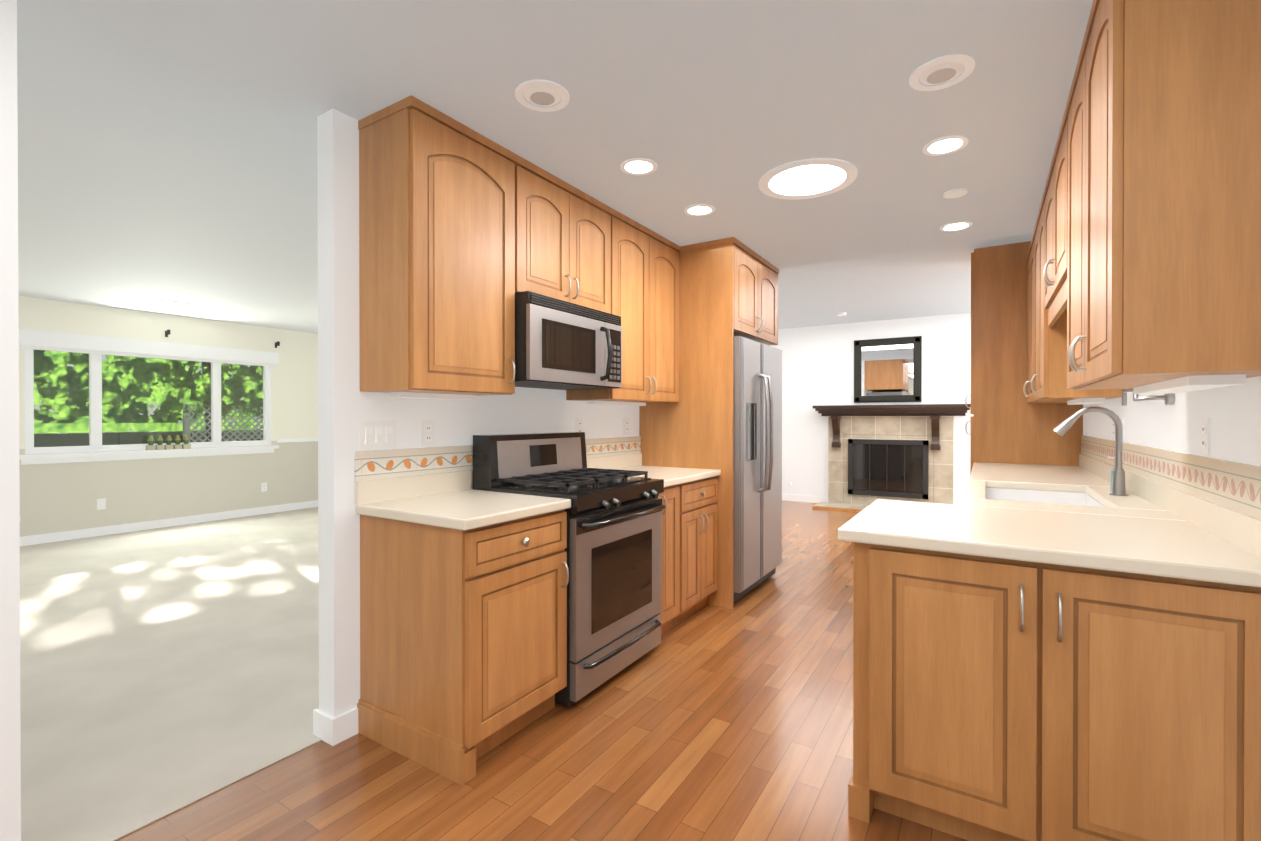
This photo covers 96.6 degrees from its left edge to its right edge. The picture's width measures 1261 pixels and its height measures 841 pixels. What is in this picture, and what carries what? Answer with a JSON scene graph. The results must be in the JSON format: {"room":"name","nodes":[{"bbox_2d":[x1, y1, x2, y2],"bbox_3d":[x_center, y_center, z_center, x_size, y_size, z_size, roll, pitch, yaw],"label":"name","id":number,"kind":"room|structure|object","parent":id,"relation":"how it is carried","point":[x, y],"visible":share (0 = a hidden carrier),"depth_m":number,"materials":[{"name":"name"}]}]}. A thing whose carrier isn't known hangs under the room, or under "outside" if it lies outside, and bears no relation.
{"room":"kitchen","nodes":[
{"label":"kitchen","id":0,"kind":"room"},
{"bbox_2d":[18,296,317,536],"bbox_3d":[-6.321,0.011,5.041,0.120,2.450,7.120,0,0,32],"label":"wall","id":1,"kind":"structure","parent":0,"point":[58,497],"depth_m":6.54,"materials":[{"name":"paint"}]},
{"bbox_2d":[97,498,105,509],"bbox_3d":[-5.646,0.892,5.991,0.009,0.115,0.070,0,0,32],"label":"outlet","id":2,"kind":"object","parent":1,"relation":"attached to","point":[101,503],"depth_m":5.99,"materials":[{"name":"grey plastic"}]},
{"bbox_2d":[25,349,270,453],"bbox_3d":[-5.379,-0.271,6.484,0.070,1.200,2.250,0,0,32],"label":"window","id":3,"kind":"structure","parent":1,"relation":"in","point":[95,363],"depth_m":6.09,"materials":[{"name":"grey"}]},
{"bbox_2d":[19,329,278,366],"bbox_3d":[-5.317,-0.798,6.443,0.075,0.185,2.370,0,0,32],"label":"blind valance","id":4,"kind":"object","parent":1,"relation":"attached to","point":[53,341],"visible":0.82,"depth_m":6.20,"materials":[{"name":"grey"}]},
{"bbox_2d":[19,460,19,513],"bbox_3d":[-5.949,0.124,5.462,0.012,1.720,0.012,0,0,32],"label":"blind cord","id":5,"kind":"object","parent":4,"relation":"hanging from","point":[19,486],"visible":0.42,"depth_m":5.46,"materials":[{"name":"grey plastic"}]},
{"bbox_2d":[19,445,278,464],"bbox_3d":[-5.326,0.382,6.454,0.055,0.095,2.390,0,0,32],"label":"window sill","id":6,"kind":"structure","parent":1,"relation":"attached to","point":[80,457],"depth_m":6.23,"materials":[{"name":"grey wood"}]},
{"bbox_2d":[146,435,190,449],"bbox_3d":[-5.317,0.252,6.467,0.064,0.164,0.402,0,0,32],"label":"pot","id":7,"kind":"object","parent":6,"relation":"on","point":[168,446],"visible":1,"depth_m":6.45,"materials":[{"name":"beige ceramic"}]},
{"bbox_2d":[20,438,317,545],"bbox_3d":[-6.264,0.746,5.008,0.016,0.971,7.120,0,0,32],"label":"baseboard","id":8,"kind":"structure","parent":1,"relation":"attached to","point":[115,529],"depth_m":6.44,"materials":[{"name":"grey wood"}]},
{"bbox_2d":[165,330,279,347],"bbox_3d":[-5.321,-1.000,6.433,0.078,0.080,2.414,0,0,32],"label":"curtain bracket","id":9,"kind":"object","parent":1,"relation":"attached to","point":[167,333],"visible":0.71,"depth_m":6.47,"materials":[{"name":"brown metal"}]},
{"bbox_2d":[261,482,266,491],"bbox_3d":[-4.792,0.870,7.343,0.009,0.115,0.070,0,0,32],"label":"outlet","id":10,"kind":"object","parent":1,"relation":"attached to","point":[263,485],"depth_m":7.34,"materials":[{"name":"grey plastic"}]},
{"bbox_2d":[20,507,321,840],"bbox_3d":[-3.865,1.271,3.495,5.890,0.064,7.120,0,0,32],"label":"floor carpet","id":11,"kind":"object","parent":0,"point":[165,671],"depth_m":2.83,"materials":[{"name":"beige carpet"}]},
{"bbox_2d":[0,0,638,840],"bbox_3d":[-1.344,0.025,1.956,0.110,2.450,7.220,0,0,32],"label":"wall","id":12,"kind":"structure","parent":0,"point":[346,405],"depth_m":2.19,"materials":[{"name":"grey paint"}]},
{"bbox_2d":[360,421,395,448],"bbox_3d":[-1.040,0.058,2.322,0.011,0.115,0.162,0,0,32],"label":"light switch plate","id":13,"kind":"object","parent":12,"relation":"attached to","point":[377,434],"depth_m":2.31,"materials":[{"name":"grey plastic"}]},
{"bbox_2d":[421,420,434,445],"bbox_3d":[-0.911,0.057,2.528,0.009,0.115,0.070,0,0,32],"label":"electrical outlet plate","id":14,"kind":"object","parent":12,"relation":"attached to","point":[427,426],"depth_m":2.52,"materials":[{"name":"grey plastic"}]},
{"bbox_2d":[358,95,530,398],"bbox_3d":[-0.785,-0.659,2.423,0.329,1.083,0.613,0,0,32],"label":"upper cabinet","id":15,"kind":"object","parent":12,"relation":"attached to","point":[465,233],"depth_m":2.22,"materials":[{"name":"brown wood"}]},
{"bbox_2d":[355,451,642,502],"bbox_3d":[-0.508,0.285,3.153,0.022,0.091,2.179,0,0,32],"label":"backsplash","id":16,"kind":"structure","parent":12,"relation":"attached to","point":[399,486],"depth_m":2.50,"materials":[{"name":"beige tile"}]},
{"bbox_2d":[531,163,578,304],"bbox_3d":[-0.538,-0.893,2.813,0.329,0.618,0.444,0,0,32],"label":"upper cabinet","id":17,"kind":"object","parent":12,"relation":"attached to","point":[554,202],"depth_m":2.77,"materials":[{"name":"brown wood"}]},
{"bbox_2d":[515,291,621,389],"bbox_3d":[-0.393,-0.380,2.915,0.464,0.401,0.760,0,0,32],"label":"over-the-range microwave","id":18,"kind":"object","parent":17,"relation":"attached to","point":[561,345],"visible":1,"depth_m":2.73,"materials":[{"name":"silver metal"}]},
{"bbox_2d":[575,418,582,431],"bbox_3d":[-0.316,0.043,3.471,0.009,0.115,0.070,0,0,32],"label":"electrical outlet plate","id":19,"kind":"object","parent":12,"relation":"attached to","point":[578,421],"depth_m":3.46,"materials":[{"name":"grey plastic"}]},
{"bbox_2d":[579,190,614,314],"bbox_3d":[-0.365,-0.894,3.087,0.329,0.618,0.444,0,0,32],"label":"upper cabinet","id":20,"kind":"object","parent":12,"relation":"attached to","point":[596,219],"depth_m":3.07,"materials":[{"name":"brown wood"}]},
{"bbox_2d":[566,210,658,402],"bbox_3d":[-0.135,-0.664,3.451,0.329,1.083,0.547,0,0,32],"label":"upper cabinet","id":21,"kind":"object","parent":12,"relation":"attached to","point":[636,245],"depth_m":3.42,"materials":[{"name":"brown wood"}]},
{"bbox_2d":[623,418,628,434],"bbox_3d":[-0.027,0.041,3.927,0.009,0.115,0.070,0,0,32],"label":"electrical outlet plate","id":22,"kind":"object","parent":12,"relation":"attached to","point":[625,420],"depth_m":3.91,"materials":[{"name":"grey plastic"}]},
{"bbox_2d":[627,235,682,406],"bbox_3d":[0.075,-0.665,3.785,0.329,1.083,0.482,0,0,32],"label":"upper cabinet","id":23,"kind":"object","parent":12,"relation":"attached to","point":[670,253],"depth_m":3.80,"materials":[{"name":"brown wood"}]},
{"bbox_2d":[683,237,762,346],"bbox_3d":[0.519,-0.907,4.120,0.719,0.603,0.521,0,0,32],"label":"upper cabinet","id":24,"kind":"object","parent":12,"relation":"attached to","point":[723,278],"depth_m":3.81,"materials":[{"name":"brown wood"}]},
{"bbox_2d":[683,258,778,350],"bbox_3d":[0.738,-0.908,4.468,0.719,0.603,0.541,0,0,32],"label":"upper cabinet","id":25,"kind":"object","parent":12,"relation":"attached to","point":[770,272],"depth_m":4.31,"materials":[{"name":"brown wood"}]},
{"bbox_2d":[116,500,967,840],"bbox_3d":[1.052,1.276,2.843,6.200,0.060,11.270,0,0,32],"label":"floor","id":26,"kind":"structure","parent":0,"point":[708,722],"depth_m":2.04,"materials":[{"name":"brown wood"}]},
{"bbox_2d":[357,511,568,784],"bbox_3d":[-0.676,0.810,2.330,0.619,0.875,0.561,0,0,32],"label":"base cabinet","id":27,"kind":"object","parent":26,"relation":"on","point":[463,634],"depth_m":2.09,"materials":[{"name":"brown wood"}]},
{"bbox_2d":[355,487,570,530],"bbox_3d":[-0.674,0.354,2.313,0.638,0.039,0.582,0,0,32],"label":"countertop","id":28,"kind":"structure","parent":27,"relation":"on","point":[469,510],"depth_m":2.18,"materials":[{"name":"beige stone"}]},
{"bbox_2d":[472,432,664,706],"bbox_3d":[-0.269,0.658,2.857,0.699,1.175,0.758,0,0,32],"label":"range","id":29,"kind":"object","parent":26,"relation":"on","point":[613,549],"visible":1,"depth_m":2.68,"materials":[{"name":"silver metal"}]},
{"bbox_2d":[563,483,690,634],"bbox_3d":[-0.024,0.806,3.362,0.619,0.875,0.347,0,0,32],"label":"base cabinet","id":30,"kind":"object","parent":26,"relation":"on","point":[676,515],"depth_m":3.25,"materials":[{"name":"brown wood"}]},
{"bbox_2d":[691,475,722,614],"bbox_3d":[0.161,0.805,3.655,0.619,0.875,0.622,0,0,32],"label":"base cabinet","id":31,"kind":"object","parent":26,"relation":"on","point":[706,495],"depth_m":3.61,"materials":[{"name":"brown wood"}]},
{"bbox_2d":[615,467,722,486],"bbox_3d":[0.113,0.348,3.559,0.638,0.039,0.829,0,0,32],"label":"countertop","id":32,"kind":"structure","parent":31,"relation":"on","point":[672,476],"depth_m":3.55,"materials":[{"name":"beige stone"}]},
{"bbox_2d":[734,336,781,602],"bbox_3d":[0.690,0.339,4.258,0.812,1.800,0.906,0,0,32],"label":"refrigerator","id":33,"kind":"object","parent":26,"relation":"on","point":[757,463],"visible":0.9,"depth_m":3.95,"materials":[{"name":"silver metal"}]},
{"bbox_2d":[812,404,970,511],"bbox_3d":[3.453,0.507,7.558,1.960,1.435,0.523,0,0,32],"label":"fireplace","id":34,"kind":"object","parent":26,"relation":"on","point":[896,452],"visible":0.96,"depth_m":7.68,"materials":[{"name":"tile"},{"name":"black glass"},{"name":"black metal"}]},
{"bbox_2d":[813,404,970,449],"bbox_3d":[3.517,0.086,7.657,1.960,0.595,0.283,0,0,32],"label":"mantel shelf","id":35,"kind":"object","parent":34,"relation":"attached to","point":[917,426],"depth_m":7.66,"materials":[{"name":"brown wood"}]},
{"bbox_2d":[969,241,1084,467],"bbox_3d":[3.112,-0.049,4.464,0.689,2.576,0.618,0,0,32],"label":"tall cabinet","id":36,"kind":"object","parent":26,"relation":"on","point":[1004,429],"depth_m":4.26,"materials":[{"name":"brown wood"}]},
{"bbox_2d":[848,544,1260,840],"bbox_3d":[1.276,0.813,1.799,0.943,0.875,0.691,0,0,32],"label":"base cabinet","id":37,"kind":"object","parent":26,"relation":"on","point":[1053,640],"depth_m":1.49,"materials":[{"name":"brown wood"}]},
{"bbox_2d":[837,500,1260,587],"bbox_3d":[1.262,0.356,1.813,0.983,0.039,0.760,0,0,32],"label":"countertop","id":38,"kind":"structure","parent":37,"relation":"on","point":[1091,541],"depth_m":1.62,"materials":[{"name":"beige stone"}]},
{"bbox_2d":[17,0,1092,333],"bbox_3d":[-2.674,-1.254,2.672,8.770,0.100,7.220,0,0,32],"label":"ceiling","id":39,"kind":"structure","parent":0,"point":[167,148],"depth_m":2.21,"materials":[{"name":"paint"}]},
{"bbox_2d":[515,80,569,111],"bbox_3d":[-0.322,-1.195,2.060,0.202,0.011,0.203,0,0,32],"label":"recessed light","id":40,"kind":"object","parent":39,"relation":"in","point":[538,92],"depth_m":2.06,"materials":[{"name":"grey metal"}]},
{"bbox_2d":[620,158,656,174],"bbox_3d":[0.039,-1.197,2.639,0.174,0.011,0.177,0,0,32],"label":"recessed light","id":41,"kind":"object","parent":39,"relation":"in","point":[638,166],"depth_m":2.65,"materials":[{"name":"grey glass"}]},
{"bbox_2d":[684,204,714,215],"bbox_3d":[0.392,-1.200,3.191,0.173,0.011,0.177,0,0,32],"label":"recessed light","id":42,"kind":"object","parent":39,"relation":"in","point":[699,209],"depth_m":3.21,"materials":[{"name":"grey glass"}]},
{"bbox_2d":[759,158,857,199],"bbox_3d":[0.875,-1.198,2.789,0.471,0.011,0.485,0,0,32],"label":"recessed light","id":43,"kind":"object","parent":39,"relation":"in","point":[795,180],"depth_m":2.77,"materials":[{"name":"grey glass"}]},
{"bbox_2d":[909,54,974,90],"bbox_3d":[1.064,-1.194,1.924,0.196,0.011,0.206,0,0,32],"label":"recessed light","id":44,"kind":"object","parent":39,"relation":"in","point":[943,69],"depth_m":1.92,"materials":[{"name":"grey metal"}]},
{"bbox_2d":[922,136,968,155],"bbox_3d":[1.365,-1.196,2.436,0.175,0.011,0.180,0,0,32],"label":"recessed light","id":45,"kind":"object","parent":39,"relation":"in","point":[949,143],"depth_m":2.45,"materials":[{"name":"grey glass"}]},
{"bbox_2d":[770,313,973,504],"bbox_3d":[4.035,-0.086,7.559,6.200,2.620,0.100,0,0,32],"label":"wall","id":46,"kind":"structure","parent":0,"point":[817,365],"depth_m":8.15,"materials":[{"name":"grey paint"}]},
{"bbox_2d":[782,494,827,502],"bbox_3d":[2.183,1.169,8.668,1.690,0.100,0.013,0,0,32],"label":"baseboard","id":47,"kind":"structure","parent":46,"relation":"attached to","point":[786,497],"depth_m":8.40,"materials":[{"name":"grey wood"}]},
{"bbox_2d":[854,336,921,402],"bbox_3d":[3.549,-0.694,7.775,0.855,0.885,0.045,0,0,32],"label":"framed mirror","id":48,"kind":"object","parent":46,"relation":"attached to","point":[887,369],"visible":1,"depth_m":7.76,"materials":[{"name":"black mirror"}]},
{"bbox_2d":[778,233,1032,328],"bbox_3d":[2.948,-1.403,5.832,6.200,0.170,4.170,0,0,32],"label":"ceiling","id":49,"kind":"structure","parent":0,"point":[931,281],"depth_m":5.81,"materials":[{"name":"paint"}]},
{"bbox_2d":[837,312,846,315],"bbox_3d":[2.740,-1.379,7.282,0.118,0.030,0.118,0,0,20],"label":"smoke detector","id":50,"kind":"object","parent":49,"relation":"attached to","point":[842,314],"visible":0.48,"depth_m":7.22,"materials":[{"name":"grey plastic"}]},
{"bbox_2d":[963,464,1180,519],"bbox_3d":[2.277,0.350,3.123,0.668,0.039,2.539,0,0,32],"label":"countertop","id":51,"kind":"structure","parent":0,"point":[1023,477],"depth_m":2.97,"materials":[{"name":"beige stone"}]},
{"bbox_2d":[986,488,1104,506],"bbox_3d":[1.916,0.465,2.625,0.454,0.187,0.854,0,0,32],"label":"sink basin","id":52,"kind":"object","parent":51,"relation":"in","point":[1070,496],"depth_m":2.94,"materials":[{"name":"white ceramic"}]},
{"bbox_2d":[1053,406,1127,495],"bbox_3d":[2.099,0.134,2.571,0.267,0.396,0.101,0,0,32],"label":"faucet","id":53,"kind":"object","parent":51,"relation":"on","point":[1118,479],"visible":1,"depth_m":2.50,"materials":[{"name":"silver metal"}]},
{"bbox_2d":[1108,456,1123,491],"bbox_3d":[2.248,0.250,2.597,0.060,0.164,0.052,0,0,32],"label":"soap bottle","id":54,"kind":"object","parent":51,"relation":"on","point":[1109,457],"visible":0.12,"depth_m":2.60,"materials":[{"name":"teal"}]},
{"bbox_2d":[1083,376,1260,466],"bbox_3d":[1.386,-0.056,0.988,0.100,2.620,8.500,0,0,32],"label":"wall","id":55,"kind":"structure","parent":0,"point":[1233,413],"depth_m":1.90,"materials":[{"name":"grey paint"}]},
{"bbox_2d":[1025,248,1028,403],"bbox_3d":[2.888,-0.665,3.770,0.329,1.083,0.786,0,0,32],"label":"upper cabinet","id":56,"kind":"object","parent":55,"relation":"attached to","point":[1026,249],"depth_m":4.17,"materials":[{"name":"brown wood"}]},
{"bbox_2d":[1041,127,1060,311],"bbox_3d":[2.068,-0.891,2.469,0.329,0.618,0.980,0,0,32],"label":"upper cabinet","id":57,"kind":"object","parent":55,"relation":"attached to","point":[1051,199],"depth_m":2.62,"materials":[{"name":"brown wood"}]},
{"bbox_2d":[1029,205,1121,403],"bbox_3d":[2.522,-0.662,3.189,0.329,1.083,0.852,0,0,32],"label":"upper cabinet","id":58,"kind":"object","parent":55,"relation":"attached to","point":[1044,327],"depth_m":3.20,"materials":[{"name":"brown wood"}]},
{"bbox_2d":[1113,421,1114,439],"bbox_3d":[2.605,0.045,3.021,0.009,0.115,0.070,0,0,32],"label":"electrical outlet plate","id":59,"kind":"object","parent":55,"relation":"attached to","point":[1113,421],"depth_m":3.03,"materials":[{"name":"grey plastic"}]},
{"bbox_2d":[985,452,1260,555],"bbox_3d":[2.107,0.394,2.781,0.588,0.305,3.299,0,0,32],"label":"backsplash","id":60,"kind":"structure","parent":55,"relation":"attached to","point":[1243,529],"depth_m":2.01,"materials":[{"name":"beige tile"}]},
{"bbox_2d":[1122,389,1174,405],"bbox_3d":[2.122,-0.114,2.369,0.129,0.108,0.618,0,0,32],"label":"paper towel holder","id":61,"kind":"object","parent":55,"relation":"attached to","point":[1168,399],"visible":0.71,"depth_m":2.13,"materials":[{"name":"silver metal"}]},
{"bbox_2d":[1061,0,1260,395],"bbox_3d":[1.580,-0.655,1.700,0.329,1.083,0.976,0,0,32],"label":"upper cabinet","id":62,"kind":"object","parent":55,"relation":"attached to","point":[1161,124],"depth_m":1.33,"materials":[{"name":"brown wood"}]},
{"bbox_2d":[1200,418,1210,454],"bbox_3d":[1.820,0.050,1.779,0.009,0.115,0.070,0,0,32],"label":"electrical outlet plate","id":63,"kind":"object","parent":55,"relation":"attached to","point":[1205,435],"depth_m":1.77,"materials":[{"name":"grey plastic"}]},
{"label":"outside","id":64,"kind":"structure","parent":0,"visible":0},
{"bbox_3d":[-11.533,1.888,10.045,14.030,0.150,22.000,0,0,32],"label":"ground","id":65,"kind":"structure","parent":64,"visible":0},
{"bbox_2d":[33,350,262,441],"bbox_3d":[-8.798,-3.473,8.293,3.500,10.611,26.000,0,0,32],"label":"trees","id":66,"kind":"object","parent":65,"relation":"on","point":[65,413],"depth_m":8.85,"materials":[{"name":"green plant"}]},
{"bbox_2d":[34,430,262,446],"bbox_3d":[-9.027,1.010,8.458,0.160,1.620,18.000,0,0,32],"label":"fence","id":67,"kind":"object","parent":65,"relation":"on","point":[56,440],"depth_m":9.26,"materials":[{"name":"grey wood"}]},
{"bbox_2d":[183,404,262,442],"bbox_3d":[-6.555,0.775,9.663,0.050,2.080,1.880,0,0,32],"label":"lattice screen","id":68,"kind":"object","parent":65,"relation":"on","point":[187,431],"depth_m":9.34,"materials":[{"name":"grey"}]}
]}

